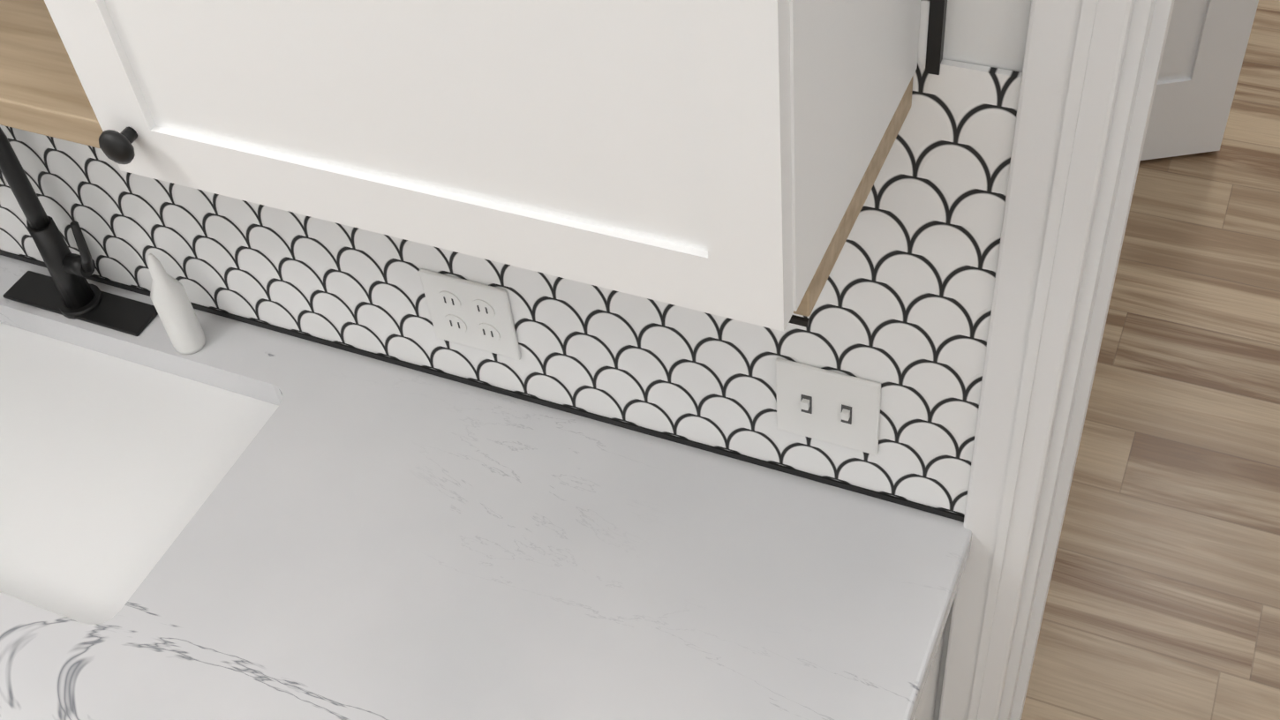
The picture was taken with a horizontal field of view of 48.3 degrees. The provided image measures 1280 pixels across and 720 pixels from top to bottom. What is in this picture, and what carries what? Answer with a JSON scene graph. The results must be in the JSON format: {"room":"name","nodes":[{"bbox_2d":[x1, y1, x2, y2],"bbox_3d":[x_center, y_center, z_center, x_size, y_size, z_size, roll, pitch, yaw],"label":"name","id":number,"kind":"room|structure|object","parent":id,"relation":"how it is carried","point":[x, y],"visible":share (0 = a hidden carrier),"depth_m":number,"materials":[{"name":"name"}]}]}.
{"room":"kitchen","nodes":[
{"label":"kitchen","id":0,"kind":"room"},
{"bbox_2d":[933,0,1031,719],"bbox_3d":[0.446,-0.043,1.425,6.740,2.420,0.120,15,50,19],"label":"wall","id":1,"kind":"structure","parent":0,"point":[990,33],"depth_m":1.18,"materials":[{"name":"white paint"}]},
{"bbox_2d":[0,0,912,327],"bbox_3d":[-0.561,-0.460,1.261,1.583,0.864,0.280,15,50,19],"label":"open shelf","id":2,"kind":"object","parent":1,"relation":"attached to","point":[42,90],"visible":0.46,"depth_m":1.31,"materials":[{"name":"brown wood"}]},
{"bbox_2d":[44,0,920,331],"bbox_3d":[-0.142,-0.449,0.933,0.600,0.750,0.357,15,50,19],"label":"upper cabinet","id":3,"kind":"object","parent":1,"relation":"attached to","point":[710,155],"visible":1,"depth_m":1.01,"materials":[{"name":"white wood"}]},
{"bbox_2d":[0,0,1022,522],"bbox_3d":[-0.534,-0.512,1.425,1.932,1.388,0.010,15,50,19],"label":"tile backsplash","id":4,"kind":"structure","parent":1,"relation":"attached to","point":[900,311],"depth_m":1.64,"materials":[{"name":"white tile"}]},
{"bbox_2d":[418,269,520,360],"bbox_3d":[-0.205,-0.054,1.720,0.118,0.116,0.008,15,50,19],"label":"double electrical outlet","id":5,"kind":"object","parent":4,"relation":"attached to","point":[471,314],"visible":1,"depth_m":1.71,"materials":[{"name":"white plastic"}]},
{"bbox_2d":[775,357,880,455],"bbox_3d":[0.205,0.054,1.569,0.118,0.116,0.013,15,50,19],"label":"light switch","id":6,"kind":"object","parent":4,"relation":"attached to","point":[838,409],"visible":1,"depth_m":1.56,"materials":[{"name":"white plastic"}]},
{"bbox_2d":[938,0,1174,719],"bbox_3d":[0.797,0.155,1.416,0.904,2.102,0.160,15,50,19],"label":"door frame","id":7,"kind":"structure","parent":1,"relation":"attached to","point":[1090,73],"depth_m":1.35,"materials":[{"name":"white wood"}]},
{"bbox_2d":[1020,0,1279,719],"bbox_3d":[-1.566,1.785,1.681,9.720,0.100,10.820,15,50,19],"label":"floor","id":8,"kind":"structure","parent":0,"point":[1163,601],"depth_m":2.79,"materials":[{"name":"brown wood"}]},
{"bbox_2d":[0,127,972,719],"bbox_3d":[-0.684,0.332,1.973,2.110,1.310,0.630,15,50,19],"label":"countertop","id":9,"kind":"structure","parent":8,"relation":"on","point":[205,515],"depth_m":1.66,"materials":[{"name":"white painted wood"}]},
{"bbox_2d":[0,127,161,337],"bbox_3d":[-0.829,-0.164,1.822,0.240,0.390,0.199,15,50,19],"label":"faucet","id":10,"kind":"object","parent":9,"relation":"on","point":[59,295],"depth_m":1.97,"materials":[{"name":"black metal"}]},
{"bbox_3d":[1.746,-1.088,2.254,3.210,2.420,3.360,15,50,19],"label":"wall","id":11,"kind":"structure","parent":0,"visible":0},
{"bbox_2d":[1140,0,1258,160],"bbox_3d":[0.842,-1.121,2.646,0.910,2.030,0.117,-7,46,0],"label":"room door","id":12,"kind":"structure","parent":11,"relation":"in","point":[1205,48],"depth_m":3.23,"materials":[{"name":"white wood"}]}
]}

